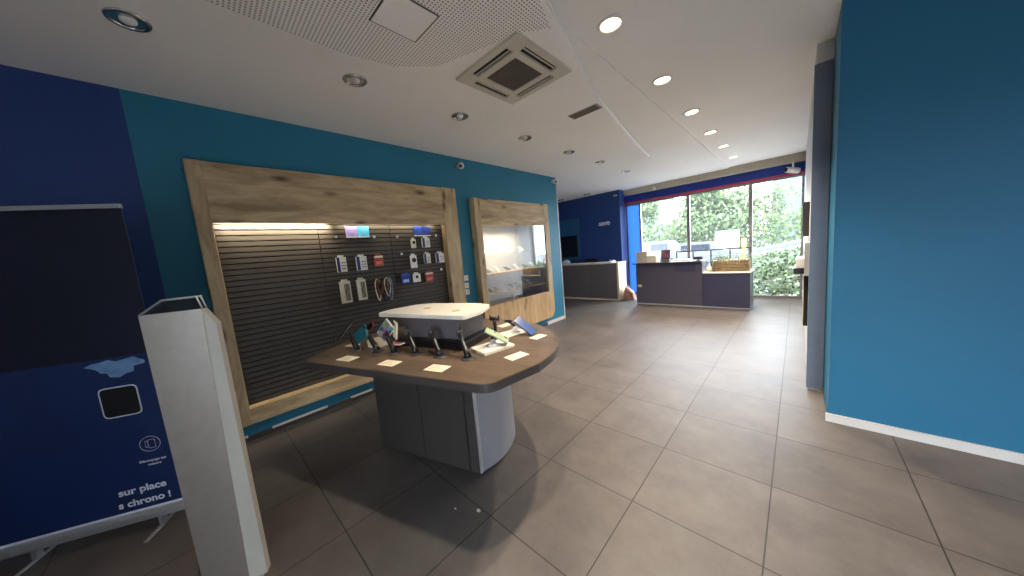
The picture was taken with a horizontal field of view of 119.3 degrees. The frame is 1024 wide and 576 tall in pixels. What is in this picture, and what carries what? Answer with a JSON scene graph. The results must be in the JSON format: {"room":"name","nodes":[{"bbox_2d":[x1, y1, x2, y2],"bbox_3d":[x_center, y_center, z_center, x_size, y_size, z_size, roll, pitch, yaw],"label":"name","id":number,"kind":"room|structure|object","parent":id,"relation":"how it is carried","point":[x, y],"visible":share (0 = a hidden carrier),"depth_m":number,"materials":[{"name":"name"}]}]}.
{"room":"electronics store","nodes":[
{"label":"electronics store","id":0,"kind":"room"},
{"bbox_2d":[0,64,564,436],"bbox_3d":[-2.130,-0.201,3.559,0.602,3.000,8.640,1,9,44],"label":"wall","id":1,"kind":"structure","parent":0,"point":[163,132],"depth_m":2.42,"materials":[{"name":"teal paint"}]},
{"bbox_2d":[182,158,466,427],"bbox_3d":[-1.669,-0.084,3.523,0.124,2.325,2.660,1,9,44],"label":"display","id":2,"kind":"object","parent":1,"relation":"attached to","point":[269,248],"visible":0.8,"depth_m":3.04,"materials":[{"name":"brown wood"}]},
{"bbox_2d":[335,255,347,271],"bbox_3d":[-1.862,-0.266,3.272,0.088,0.184,0.089,-5,7,-1],"label":"pack","id":3,"kind":"object","parent":2,"relation":"hanging from","point":[341,263],"visible":1,"depth_m":3.26,"materials":[{"name":"white plastic"}]},
{"bbox_2d":[339,279,352,303],"bbox_3d":[-1.834,0.034,3.309,0.097,0.262,0.092,-5,7,-4],"label":"pack","id":4,"kind":"object","parent":2,"relation":"hanging from","point":[344,285],"visible":1,"depth_m":3.29,"materials":[{"name":"white plastic"}]},
{"bbox_2d":[345,226,357,237],"bbox_3d":[-1.815,-0.634,3.390,0.014,0.129,0.125,1,9,44],"label":"header sign","id":5,"kind":"object","parent":2,"relation":"attached to","point":[350,231],"visible":1,"depth_m":3.39,"materials":[{"name":"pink plastic"}]},
{"bbox_2d":[355,254,367,270],"bbox_3d":[-1.718,-0.293,3.423,0.094,0.182,0.103,-5,7,3],"label":"pack","id":6,"kind":"object","parent":2,"relation":"hanging from","point":[361,261],"visible":1,"depth_m":3.41,"materials":[{"name":"white plastic"}]},
{"bbox_2d":[356,277,367,299],"bbox_3d":[-1.719,0.007,3.430,0.088,0.258,0.088,-5,7,-2],"label":"pack","id":7,"kind":"object","parent":2,"relation":"hanging from","point":[360,283],"visible":1,"depth_m":3.42,"materials":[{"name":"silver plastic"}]},
{"bbox_2d":[357,226,369,237],"bbox_3d":[-1.727,-0.653,3.483,0.014,0.129,0.127,1,9,44],"label":"header sign","id":8,"kind":"object","parent":2,"relation":"attached to","point":[363,231],"visible":1,"depth_m":3.48,"materials":[{"name":"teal plastic"}]},
{"bbox_2d":[373,254,383,266],"bbox_3d":[-1.585,-0.333,3.561,0.097,0.146,0.093,-5,7,-3],"label":"pack","id":9,"kind":"object","parent":2,"relation":"hanging from","point":[378,259],"visible":1,"depth_m":3.55,"materials":[{"name":"red plastic"}]},
{"bbox_2d":[375,277,392,301],"bbox_3d":[-1.542,0.019,3.622,0.112,0.300,0.196,1,9,44],"label":"cables","id":10,"kind":"object","parent":2,"relation":"hanging from","point":[381,291],"visible":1,"depth_m":3.61,"materials":[{"name":"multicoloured plastic"}]},
{"bbox_2d":[400,273,410,283],"bbox_3d":[-1.353,-0.125,3.810,0.108,0.142,0.097,-6,7,-7],"label":"pack","id":11,"kind":"object","parent":2,"relation":"hanging from","point":[405,277],"visible":1,"depth_m":3.79,"materials":[{"name":"blue plastic"}]},
{"bbox_2d":[409,253,417,267],"bbox_3d":[-1.279,-0.353,3.889,0.083,0.186,0.085,-5,7,-2],"label":"pack","id":12,"kind":"object","parent":2,"relation":"hanging from","point":[413,259],"visible":1,"depth_m":3.87,"materials":[{"name":"white plastic"}]},
{"bbox_2d":[412,272,420,282],"bbox_3d":[-1.249,-0.142,3.921,0.091,0.130,0.095,-5,7,1],"label":"pack","id":13,"kind":"object","parent":2,"relation":"hanging from","point":[416,277],"visible":1,"depth_m":3.90,"materials":[{"name":"white plastic"}]},
{"bbox_2d":[413,226,421,235],"bbox_3d":[-1.253,-0.753,3.979,0.014,0.129,0.110,1,9,44],"label":"header sign","id":14,"kind":"object","parent":2,"relation":"attached to","point":[417,229],"visible":1,"depth_m":3.97,"materials":[{"name":"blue plastic"}]},
{"bbox_2d":[421,236,429,247],"bbox_3d":[-1.154,-0.619,4.008,0.094,0.148,0.103,-5,7,3],"label":"pack","id":15,"kind":"object","parent":2,"relation":"hanging from","point":[425,241],"visible":1,"depth_m":3.99,"materials":[{"name":"white plastic"}]},
{"bbox_2d":[421,226,430,235],"bbox_3d":[-1.167,-0.771,4.068,0.014,0.129,0.130,1,9,44],"label":"header sign","id":16,"kind":"object","parent":2,"relation":"attached to","point":[425,230],"visible":1,"depth_m":4.06,"materials":[{"name":"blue plastic"}]},
{"bbox_2d":[423,252,430,263],"bbox_3d":[-1.143,-0.407,4.027,0.087,0.152,0.087,-5,7,1],"label":"pack","id":17,"kind":"object","parent":2,"relation":"hanging from","point":[427,259],"visible":1,"depth_m":4.01,"materials":[{"name":"white plastic"}]},
{"bbox_2d":[424,271,433,281],"bbox_3d":[-1.121,-0.161,4.054,0.107,0.148,0.097,-6,7,-6],"label":"pack","id":18,"kind":"object","parent":2,"relation":"hanging from","point":[429,277],"visible":1,"depth_m":4.04,"materials":[{"name":"red plastic"}]},
{"bbox_2d":[435,251,444,262],"bbox_3d":[-1.004,-0.432,4.170,0.099,0.156,0.120,-4,7,7],"label":"pack","id":19,"kind":"object","parent":2,"relation":"hanging from","point":[439,256],"visible":1,"depth_m":4.15,"materials":[{"name":"white plastic"}]},
{"bbox_2d":[245,315,564,441],"bbox_3d":[-0.751,1.038,4.596,0.013,0.065,5.630,1,9,44],"label":"baseboard","id":20,"kind":"structure","parent":1,"relation":"attached to","point":[270,430],"depth_m":3.17,"materials":[{"name":"plastic"}]},
{"bbox_2d":[468,197,554,322],"bbox_3d":[-0.017,-0.405,5.508,0.474,2.240,1.884,1,9,44],"label":"showcase","id":21,"kind":"object","parent":1,"relation":"attached to","point":[500,224],"visible":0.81,"depth_m":5.52,"materials":[{"name":"brown wood"}]},
{"bbox_2d":[487,268,522,275],"bbox_3d":[-0.020,-0.317,5.531,0.380,0.028,1.680,1,9,44],"label":"wood shelf","id":22,"kind":"object","parent":21,"relation":"attached to","point":[503,271],"depth_m":5.34,"materials":[{"name":"brown wood"}]},
{"bbox_2d":[489,284,522,295],"bbox_3d":[0.009,0.009,5.569,0.380,0.028,1.680,1,9,44],"label":"wood shelf","id":23,"kind":"object","parent":21,"relation":"attached to","point":[509,289],"depth_m":5.37,"materials":[{"name":"brown wood"}]},
{"bbox_2d":[555,178,565,317],"bbox_3d":[1.035,-0.821,6.451,0.026,3.000,0.025,1,9,44],"label":"trim","id":24,"kind":"structure","parent":1,"relation":"attached to","point":[555,178],"depth_m":6.44,"materials":[{"name":"paint"}]},
{"bbox_2d":[0,0,841,202],"bbox_3d":[0.430,-1.991,3.309,10.400,0.150,12.300,1,9,44],"label":"ceiling","id":25,"kind":"structure","parent":0,"point":[747,66],"depth_m":2.50,"materials":[{"name":"paint"}]},
{"bbox_2d":[101,7,152,32],"bbox_3d":[-2.140,-1.484,1.674,0.180,0.022,0.180,1,9,44],"label":"recessed light","id":26,"kind":"object","parent":25,"relation":"in","point":[123,18],"visible":1,"depth_m":1.66,"materials":[{"name":"silver metal"}]},
{"bbox_2d":[342,73,366,86],"bbox_3d":[-1.251,-1.647,2.393,0.180,0.022,0.180,1,9,44],"label":"recessed light","id":27,"kind":"object","parent":25,"relation":"in","point":[355,80],"visible":1,"depth_m":2.38,"materials":[{"name":"silver metal"}]},
{"bbox_2d":[203,0,550,66],"bbox_3d":[-1.650,-1.352,0.529,1.301,0.004,4.717,1,9,44],"label":"ceiling panel","id":28,"kind":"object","parent":25,"relation":"attached to","point":[462,28],"depth_m":1.82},
{"bbox_2d":[368,0,439,42],"bbox_3d":[-0.632,-1.581,1.758,0.285,0.006,0.300,1,9,44],"label":"access hatch","id":29,"kind":"object","parent":28,"relation":"attached to","point":[408,19],"visible":1,"depth_m":1.75,"materials":[{"name":"paint"}]},
{"bbox_2d":[193,0,648,158],"bbox_3d":[-0.347,-1.656,1.900,1.367,0.050,8.754,1,9,44],"label":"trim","id":30,"kind":"structure","parent":25,"relation":"attached to","point":[571,93],"depth_m":2.61,"materials":[{"name":"paint"}]},
{"bbox_2d":[456,31,571,104],"bbox_3d":[0.017,-1.709,2.404,0.659,0.026,0.659,1,9,44],"label":"air conditioner","id":31,"kind":"object","parent":30,"relation":"attached to","point":[517,67],"visible":1,"depth_m":2.34,"materials":[{"name":"beige plastic"}]},
{"bbox_2d":[487,58,541,90],"bbox_3d":[0.017,-1.708,2.404,0.329,0.013,0.329,1,9,44],"label":"grille","id":32,"kind":"object","parent":31,"relation":"attached to","point":[515,74],"depth_m":2.41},
{"bbox_2d":[568,103,601,119],"bbox_3d":[0.777,-1.877,3.201,0.340,0.012,0.130,1,9,44],"label":"ceiling vent","id":33,"kind":"object","parent":30,"relation":"attached to","point":[592,108],"visible":1,"depth_m":3.18,"materials":[{"name":"grey metal"}]},
{"bbox_2d":[451,112,468,120],"bbox_3d":[-0.546,-1.800,3.158,0.180,0.022,0.180,1,9,44],"label":"recessed light","id":34,"kind":"object","parent":25,"relation":"in","point":[459,116],"visible":1,"depth_m":3.14,"materials":[{"name":"white plastic"}]},
{"bbox_2d":[518,135,531,140],"bbox_3d":[0.171,-1.954,3.929,0.180,0.022,0.180,1,9,44],"label":"recessed light","id":35,"kind":"object","parent":25,"relation":"in","point":[525,137],"visible":1,"depth_m":3.91,"materials":[{"name":"white plastic"}]},
{"bbox_2d":[546,0,650,158],"bbox_3d":[0.797,-1.851,2.752,0.186,0.038,6.021,-1,8,34],"label":"trim","id":36,"kind":"structure","parent":25,"relation":"attached to","point":[549,3],"depth_m":2.52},
{"bbox_2d":[597,13,623,33],"bbox_3d":[0.676,-1.804,2.056,0.180,0.012,0.180,1,9,44],"label":"recessed light","id":37,"kind":"object","parent":25,"relation":"in","point":[611,23],"visible":1,"depth_m":2.05,"materials":[{"name":"white plastic"}]},
{"bbox_2d":[652,74,672,85],"bbox_3d":[1.422,-1.962,2.837,0.180,0.012,0.180,1,9,44],"label":"recessed light","id":38,"kind":"object","parent":25,"relation":"in","point":[661,80],"visible":1,"depth_m":2.83,"materials":[{"name":"white plastic"}]},
{"bbox_2d":[683,108,699,115],"bbox_3d":[2.168,-2.120,3.619,0.180,0.012,0.180,1,9,44],"label":"recessed light","id":39,"kind":"object","parent":25,"relation":"in","point":[695,110],"visible":1,"depth_m":3.61,"materials":[{"name":"white plastic"}]},
{"bbox_2d":[0,294,1023,575],"bbox_3d":[0.655,1.121,3.619,10.400,0.120,12.150,1,9,44],"label":"floor","id":40,"kind":"structure","parent":0,"point":[655,440],"depth_m":1.88,"materials":[{"name":"tile"}]},
{"bbox_2d":[0,204,184,575],"bbox_3d":[-2.593,0.555,1.728,0.870,2.010,0.300,-7,7,-19],"label":"banner","id":41,"kind":"object","parent":40,"relation":"on","point":[85,450],"visible":1,"depth_m":1.74,"materials":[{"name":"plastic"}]},
{"bbox_2d":[85,356,144,376],"bbox_3d":[-2.373,0.481,1.795,0.265,0.116,0.002,-7,7,-19],"label":"print","id":42,"kind":"object","parent":41,"relation":"attached to","point":[119,368],"depth_m":1.80},
{"bbox_2d":[98,384,141,418],"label":"print","id":43,"kind":"object","parent":41,"relation":"attached to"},
{"bbox_2d":[138,295,270,575],"bbox_3d":[-1.442,0.766,1.427,0.261,1.460,0.056,-8,7,-22],"label":"pedestal stand","id":44,"kind":"object","parent":40,"relation":"on","point":[184,341],"visible":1,"depth_m":1.40,"materials":[{"name":"metal"}]},
{"bbox_2d":[305,319,558,473],"bbox_3d":[-0.462,0.845,2.423,1.823,0.900,1.337,-2,7,26],"label":"display table","id":45,"kind":"object","parent":40,"relation":"on","point":[461,415],"visible":0.66,"depth_m":2.11,"materials":[{"name":"brown laminate"}]},
{"bbox_2d":[336,356,358,361],"bbox_3d":[-1.140,0.489,2.082,0.135,0.003,0.085,-2,7,26],"label":"price card","id":46,"kind":"object","parent":45,"relation":"on","point":[346,358],"visible":1,"depth_m":2.08,"materials":[{"name":"paper"}]},
{"bbox_2d":[346,328,363,351],"bbox_3d":[-1.211,0.392,2.292,0.194,0.174,0.092,1,9,44],"label":"phone stand","id":47,"kind":"object","parent":45,"relation":"on","point":[349,335],"visible":0.98,"depth_m":2.27,"materials":[{"name":"grey plastic"}]},
{"bbox_2d":[363,327,384,352],"bbox_3d":[-1.040,0.381,2.241,0.231,0.181,0.092,1,9,44],"label":"phone stand","id":48,"kind":"object","parent":45,"relation":"on","point":[377,349],"visible":0.89,"depth_m":2.21,"materials":[{"name":"grey plastic"}]},
{"bbox_2d":[353,324,367,343],"bbox_3d":[-1.161,0.361,2.300,0.202,0.172,0.037,-2,7,26],"label":"smartphone","id":49,"kind":"object","parent":48,"relation":"on","point":[358,335],"visible":0.9,"depth_m":2.29,"materials":[{"name":"teal plastic"}]},
{"bbox_2d":[367,337,386,347],"bbox_3d":[-1.043,0.424,2.339,0.124,0.055,0.104,-2,7,26],"label":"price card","id":50,"kind":"object","parent":45,"relation":"on","point":[378,340],"visible":0.58,"depth_m":2.31,"materials":[{"name":"paper"}]},
{"bbox_2d":[377,360,401,366],"bbox_3d":[-0.779,0.477,1.909,0.135,0.003,0.085,-2,7,26],"label":"price card","id":51,"kind":"object","parent":45,"relation":"on","point":[391,363],"visible":1,"depth_m":1.90,"materials":[{"name":"paper"}]},
{"bbox_2d":[382,331,401,355],"bbox_3d":[-0.850,0.379,2.121,0.153,0.168,0.092,1,9,44],"label":"phone stand","id":52,"kind":"object","parent":45,"relation":"on","point":[386,336],"visible":1,"depth_m":2.10,"materials":[{"name":"grey plastic"}]},
{"bbox_2d":[377,319,393,342],"bbox_3d":[-0.904,0.305,2.148,0.183,0.179,0.014,-2,7,25],"label":"smartphone","id":53,"kind":"object","parent":52,"relation":"on","point":[386,326],"visible":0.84,"depth_m":2.13,"materials":[{"name":"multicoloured plastic"}]},
{"bbox_2d":[393,320,397,339],"bbox_3d":[-0.815,0.293,2.096,0.022,0.130,0.091,-10,8,-37],"label":"smartphone","id":54,"kind":"object","parent":52,"relation":"on","point":[395,324],"visible":1,"depth_m":2.08,"materials":[{"name":"plastic"}]},
{"bbox_2d":[404,326,423,355],"bbox_3d":[-0.699,0.363,2.077,0.202,0.188,0.092,1,9,44],"label":"phone stand","id":55,"kind":"object","parent":45,"relation":"on","point":[407,332],"visible":1,"depth_m":2.06,"materials":[{"name":"grey plastic"}]},
{"bbox_2d":[379,303,492,349],"bbox_3d":[-0.581,0.281,2.354,0.894,0.254,0.458,-2,7,26],"label":"display riser","id":56,"kind":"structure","parent":45,"relation":"on","point":[445,319],"depth_m":2.19,"materials":[{"name":"white paint"}]},
{"bbox_2d":[379,303,489,319],"bbox_3d":[-0.591,0.173,2.341,0.894,0.029,0.458,-2,7,26],"label":"shelf","id":57,"kind":"object","parent":56,"relation":"attached to","point":[451,311],"depth_m":2.24,"materials":[{"name":"white paint"}]},
{"bbox_2d":[427,326,447,358],"bbox_3d":[-0.516,0.359,1.985,0.223,0.189,0.097,1,9,44],"label":"phone stand","id":58,"kind":"object","parent":45,"relation":"on","point":[440,355],"visible":1,"depth_m":1.97,"materials":[{"name":"black metal"}]},
{"bbox_2d":[424,364,450,371],"bbox_3d":[-0.434,0.466,1.746,0.135,0.003,0.090,-2,7,26],"label":"price card","id":59,"kind":"object","parent":45,"relation":"on","point":[436,368],"visible":1,"depth_m":1.74,"materials":[{"name":"paper"}]},
{"bbox_2d":[455,326,475,361],"bbox_3d":[-0.299,0.348,1.915,0.092,0.191,0.235,-7,7,-18],"label":"phone stand","id":60,"kind":"object","parent":45,"relation":"on","point":[468,357],"visible":1,"depth_m":1.88,"materials":[{"name":"black metal"}]},
{"bbox_2d":[471,340,514,355],"bbox_3d":[-0.130,0.396,2.014,0.240,0.025,0.180,-10,8,-36],"label":"display tray","id":61,"kind":"object","parent":45,"relation":"on","point":[483,349],"visible":0.8,"depth_m":1.96,"materials":[{"name":"plastic"}]},
{"bbox_2d":[487,332,498,347],"bbox_3d":[-0.132,0.341,1.998,0.089,0.089,0.080,-3,7,20],"label":"phone stand","id":62,"kind":"object","parent":61,"relation":"on","point":[493,343],"visible":0.85,"depth_m":1.98,"materials":[{"name":"white plastic"}]},
{"bbox_2d":[484,327,508,342],"bbox_3d":[-0.102,0.315,1.998,0.151,0.102,0.085,-5,7,2],"label":"smartphone","id":63,"kind":"object","parent":62,"relation":"on","point":[488,331],"visible":1,"depth_m":1.98,"materials":[{"name":"plastic"}]},
{"bbox_2d":[489,315,499,339],"bbox_3d":[-0.126,0.292,2.234,0.089,0.179,0.089,-4,7,6],"label":"phone stand","id":64,"kind":"object","parent":45,"relation":"on","point":[494,319],"visible":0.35,"depth_m":2.23,"materials":[{"name":"grey plastic"}]},
{"bbox_2d":[500,329,525,337],"bbox_3d":[-0.009,0.353,2.351,0.240,0.011,0.150,-10,8,-36],"label":"display tray","id":65,"kind":"object","parent":45,"relation":"on","point":[508,333],"visible":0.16,"depth_m":2.32,"materials":[{"name":"plastic"}]},
{"bbox_2d":[505,320,520,332],"bbox_3d":[0.011,0.295,2.364,0.111,0.098,0.088,1,9,44],"label":"phone stand","id":66,"kind":"object","parent":65,"relation":"on","point":[515,329],"visible":1,"depth_m":2.34,"materials":[{"name":"white plastic"}]},
{"bbox_2d":[504,351,528,360],"bbox_3d":[0.028,0.415,1.832,0.135,0.003,0.085,-11,9,-39],"label":"price card","id":67,"kind":"object","parent":45,"relation":"on","point":[520,354],"visible":1,"depth_m":1.83,"materials":[{"name":"paper"}]},
{"bbox_2d":[513,316,536,335],"bbox_3d":[0.100,0.290,2.290,0.164,0.139,0.070,-2,7,26],"label":"smartphone","id":68,"kind":"object","parent":45,"relation":"on","point":[519,321],"visible":1,"depth_m":2.28,"materials":[{"name":"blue plastic"}]},
{"bbox_2d":[562,261,626,300],"bbox_3d":[1.942,-0.228,9.195,2.980,1.030,0.560,1,9,44],"label":"desk","id":69,"kind":"object","parent":40,"relation":"on","point":[595,281],"visible":0.65,"depth_m":8.47,"materials":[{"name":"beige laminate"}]},
{"bbox_2d":[623,285,636,299],"bbox_3d":[3.176,0.111,8.099,0.310,0.396,0.180,1,9,44],"label":"paper bag","id":70,"kind":"object","parent":40,"relation":"on","point":[629,294],"visible":1,"depth_m":8.05,"materials":[{"name":"beige paper"}]},
{"bbox_2d":[632,259,753,310],"bbox_3d":[3.987,-0.115,6.762,2.260,1.012,0.660,1,9,44],"label":"reception desk","id":71,"kind":"object","parent":40,"relation":"on","point":[672,283],"depth_m":6.47,"materials":[{"name":"laminate"}]},
{"bbox_2d":[636,251,648,262],"bbox_3d":[3.187,-0.754,7.313,0.240,0.266,0.224,0,8,38],"label":"cardboard box","id":72,"kind":"object","parent":71,"relation":"on","point":[641,257],"visible":0.84,"depth_m":7.23,"materials":[{"name":"cardboard"}]},
{"bbox_2d":[647,255,659,262],"bbox_3d":[3.359,-0.693,7.133,0.204,0.156,0.220,-11,9,-40],"label":"cardboard box","id":73,"kind":"object","parent":71,"relation":"on","point":[655,258],"visible":0.99,"depth_m":7.07,"materials":[{"name":"cardboard"}]},
{"bbox_2d":[660,250,670,261],"bbox_3d":[3.550,-0.744,6.940,0.120,0.272,0.200,-11,9,-43],"label":"display","id":74,"kind":"object","parent":71,"relation":"on","point":[665,254],"visible":0.99,"depth_m":6.92,"materials":[{"name":"black plastic"}]},
{"bbox_2d":[709,251,754,271],"bbox_3d":[4.457,-0.549,6.098,0.720,0.405,0.342,1,9,44],"label":"planter box","id":75,"kind":"object","parent":71,"relation":"on","point":[726,264],"visible":1,"depth_m":6.00,"materials":[{"name":"wicker"}]},
{"bbox_2d":[712,258,750,270],"bbox_3d":[4.461,-0.465,6.098,0.620,0.225,0.281,1,9,44],"label":"basket","id":76,"kind":"object","parent":75,"relation":"on","point":[726,264],"depth_m":6.00,"materials":[{"name":"wicker"}]},
{"bbox_2d":[676,247,751,266],"bbox_3d":[4.746,-0.322,7.141,1.500,1.200,0.030,1,9,44],"label":"railing","id":77,"kind":"object","parent":40,"relation":"on","point":[738,247],"visible":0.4,"depth_m":7.07,"materials":[{"name":"grey metal"}]},
{"bbox_2d":[558,190,627,286],"bbox_3d":[1.911,-1.296,9.834,3.580,3.000,0.340,1,9,44],"label":"wall","id":78,"kind":"structure","parent":0,"point":[606,242],"depth_m":8.84,"materials":[{"name":"blue paint"}]},
{"bbox_2d":[560,218,580,259],"bbox_3d":[1.857,-1.534,9.575,0.690,1.260,0.035,1,9,44],"label":"board","id":79,"kind":"object","parent":78,"relation":"attached to","point":[567,227],"visible":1,"depth_m":9.49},
{"bbox_2d":[560,235,578,257],"bbox_3d":[1.744,-1.322,9.671,0.860,0.680,0.044,1,9,44],"label":"television","id":80,"kind":"object","parent":79,"relation":"attached to","point":[569,244],"visible":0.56,"depth_m":9.56,"materials":[{"name":"black plastic"}]},
{"bbox_2d":[623,151,805,195],"bbox_3d":[4.628,-2.712,7.441,3.808,0.160,0.440,1,9,44],"label":"trim","id":81,"kind":"structure","parent":78,"relation":"attached to","point":[800,156],"depth_m":6.87,"materials":[{"name":"beige paint"}]},
{"bbox_2d":[625,173,805,297],"bbox_3d":[4.813,-1.111,7.659,3.788,2.630,0.080,1,9,44],"label":"window","id":82,"kind":"structure","parent":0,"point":[634,210],"depth_m":7.99,"materials":[{"name":"clear glass"}]},
{"bbox_2d":[802,38,834,391],"bbox_3d":[4.663,-0.911,4.385,0.512,3.020,5.288,1,9,44],"label":"wall","id":83,"kind":"structure","parent":0,"point":[825,51],"depth_m":3.21,"materials":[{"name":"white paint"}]},
{"bbox_2d":[624,161,805,202],"bbox_3d":[4.685,-2.547,7.490,3.788,0.188,0.140,1,9,44],"label":"trim","id":84,"kind":"structure","parent":83,"relation":"attached to","point":[779,170],"depth_m":7.17,"materials":[{"name":"blue paint"}]},
{"bbox_2d":[625,170,805,204],"bbox_3d":[4.695,-2.433,7.504,3.788,0.042,0.120,1,9,44],"label":"trim","id":85,"kind":"structure","parent":83,"relation":"attached to","point":[800,172],"depth_m":7.15,"materials":[{"name":"red paint"}]},
{"bbox_2d":[784,162,800,172],"bbox_3d":[5.744,-2.462,6.154,0.262,0.233,0.110,-4,7,6],"label":"camera","id":86,"kind":"object","parent":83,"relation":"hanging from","point":[792,169],"visible":1,"depth_m":6.12,"materials":[{"name":"white plastic"}]},
{"bbox_2d":[793,241,809,275],"bbox_3d":[3.177,-0.328,3.293,0.118,0.340,0.450,1,9,44],"label":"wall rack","id":87,"kind":"object","parent":83,"relation":"attached to","point":[802,262],"visible":0.97,"depth_m":3.14,"materials":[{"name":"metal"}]},
{"bbox_2d":[793,265,803,273],"bbox_3d":[3.176,-0.209,3.318,0.085,0.060,0.430,1,9,44],"label":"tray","id":88,"kind":"object","parent":87,"relation":"on","point":[797,269],"depth_m":3.17,"materials":[{"name":"black plastic"}]},
{"bbox_2d":[802,274,808,325],"bbox_3d":[3.332,0.115,3.409,0.040,0.550,0.400,1,9,44],"label":"board","id":89,"kind":"object","parent":83,"relation":"attached to","point":[805,278],"visible":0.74,"depth_m":3.27,"materials":[{"name":"black plastic"}]},
{"bbox_2d":[802,201,809,236],"bbox_3d":[3.487,-0.812,3.563,0.056,0.380,0.600,1,9,44],"label":"wall screen","id":90,"kind":"object","parent":83,"relation":"attached to","point":[806,205],"visible":0.99,"depth_m":3.35,"materials":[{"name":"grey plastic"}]},
{"bbox_2d":[823,0,1023,453],"bbox_3d":[3.640,-0.466,1.357,3.010,3.020,0.572,1,9,44],"label":"wall","id":91,"kind":"structure","parent":0,"point":[924,322],"depth_m":1.90,"materials":[{"name":"blue paint"}]},
{"bbox_2d":[806,58,833,388],"bbox_3d":[2.710,-0.469,2.648,0.112,2.830,0.040,1,9,44],"label":"wall panel","id":92,"kind":"object","parent":91,"relation":"attached to","point":[824,71],"visible":1,"depth_m":2.62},
{"bbox_2d":[825,412,1023,464],"bbox_3d":[3.239,1.031,1.633,2.122,0.065,0.014,1,9,44],"label":"baseboard","id":93,"kind":"structure","parent":91,"relation":"attached to","point":[1005,455],"depth_m":2.02,"materials":[{"name":"paint"}]},
{"label":"outside","id":94,"kind":"structure","parent":0,"visible":0},
{"bbox_3d":[7.806,-0.103,8.210,40.000,0.020,4.550,1,9,44],"label":"sidewalk","id":95,"kind":"object","parent":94,"visible":0},
{"bbox_2d":[748,244,803,295],"bbox_3d":[6.150,-0.379,6.837,1.265,1.228,0.136,1,9,44],"label":"hedge","id":96,"kind":"object","parent":95,"relation":"on","point":[765,274],"visible":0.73,"depth_m":6.88,"materials":[{"name":"green plant"}]},
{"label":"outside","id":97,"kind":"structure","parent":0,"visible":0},
{"bbox_2d":[708,236,787,270],"bbox_3d":[44.209,-7.680,46.329,120.000,0.230,111.050,1,9,44],"label":"ground","id":98,"kind":"structure","parent":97,"point":[762,242],"depth_m":32.75,"materials":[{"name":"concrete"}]},
{"bbox_2d":[641,201,660,236],"bbox_3d":[9.241,-4.812,23.355,4.189,5.592,4.659,1,9,44],"label":"broadleaf tree","id":99,"kind":"object","parent":98,"relation":"on","point":[649,211],"visible":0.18,"depth_m":22.65,"materials":[{"name":"green plant"}]},
{"bbox_2d":[644,198,675,240],"bbox_3d":[21.178,-10.400,50.342,9.400,8.270,8.400,1,9,44],"label":"building","id":100,"kind":"structure","parent":98,"relation":"on","point":[665,217],"depth_m":46.20,"materials":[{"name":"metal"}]},
{"bbox_2d":[643,240,679,258],"bbox_3d":[8.488,-1.999,17.483,3.350,1.460,1.840,1,9,44],"label":"van","id":101,"kind":"object","parent":98,"relation":"on","point":[654,248],"visible":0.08,"depth_m":16.69,"materials":[{"name":"paint"}]},
{"bbox_2d":[670,241,741,262],"bbox_3d":[8.978,-1.564,14.308,3.050,1.250,1.740,1,9,44],"label":"car","id":102,"kind":"object","parent":98,"relation":"on","point":[712,244],"visible":0.41,"depth_m":13.59,"materials":[{"name":"paint"}]},
{"bbox_2d":[666,190,748,243],"bbox_3d":[12.758,-4.831,20.304,5.388,5.719,4.550,-7,7,-14],"label":"broadleaf tree","id":103,"kind":"object","parent":98,"relation":"on","point":[695,213],"visible":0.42,"depth_m":19.48,"materials":[{"name":"green plant"}]},
{"bbox_2d":[642,208,803,258],"bbox_3d":[11.448,-2.987,19.213,18.400,2.888,1.238,1,9,44],"label":"hedge","id":104,"kind":"object","parent":98,"relation":"on","point":[777,228],"visible":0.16,"depth_m":17.11,"materials":[{"name":"green plant"}]},
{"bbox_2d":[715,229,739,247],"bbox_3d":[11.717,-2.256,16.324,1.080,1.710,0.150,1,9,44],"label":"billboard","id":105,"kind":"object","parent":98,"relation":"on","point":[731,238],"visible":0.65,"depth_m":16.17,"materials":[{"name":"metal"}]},
{"bbox_2d":[695,186,770,242],"bbox_3d":[13.589,-4.506,18.570,3.307,5.333,3.517,-6,7,-5],"label":"broadleaf tree","id":106,"kind":"object","parent":98,"relation":"on","point":[740,205],"visible":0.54,"depth_m":17.84,"materials":[{"name":"green plant"}]},
{"bbox_2d":[741,239,745,258],"bbox_3d":[11.952,-1.926,15.447,0.200,1.220,0.220,1,9,44],"label":"bollard","id":107,"kind":"object","parent":98,"relation":"on","point":[743,240],"visible":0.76,"depth_m":15.35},
{"bbox_2d":[745,239,803,262],"bbox_3d":[13.730,-1.970,15.124,2.800,1.070,3.020,1,9,44],"label":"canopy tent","id":108,"kind":"object","parent":98,"relation":"on","point":[785,245],"visible":0.26,"depth_m":14.38,"materials":[{"name":"fabric"}]},
{"bbox_2d":[754,177,801,244],"bbox_3d":[16.090,-4.366,18.452,2.477,4.642,2.306,-4,7,9],"label":"broadleaf tree","id":109,"kind":"object","parent":98,"relation":"on","point":[779,205],"visible":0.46,"depth_m":18.21,"materials":[{"name":"green plant"}]},
{"bbox_2d":[772,176,804,242],"bbox_3d":[35.311,-9.860,34.158,8.600,8.470,8.400,1,9,44],"label":"building","id":110,"kind":"structure","parent":98,"relation":"on","point":[796,201],"depth_m":32.98,"materials":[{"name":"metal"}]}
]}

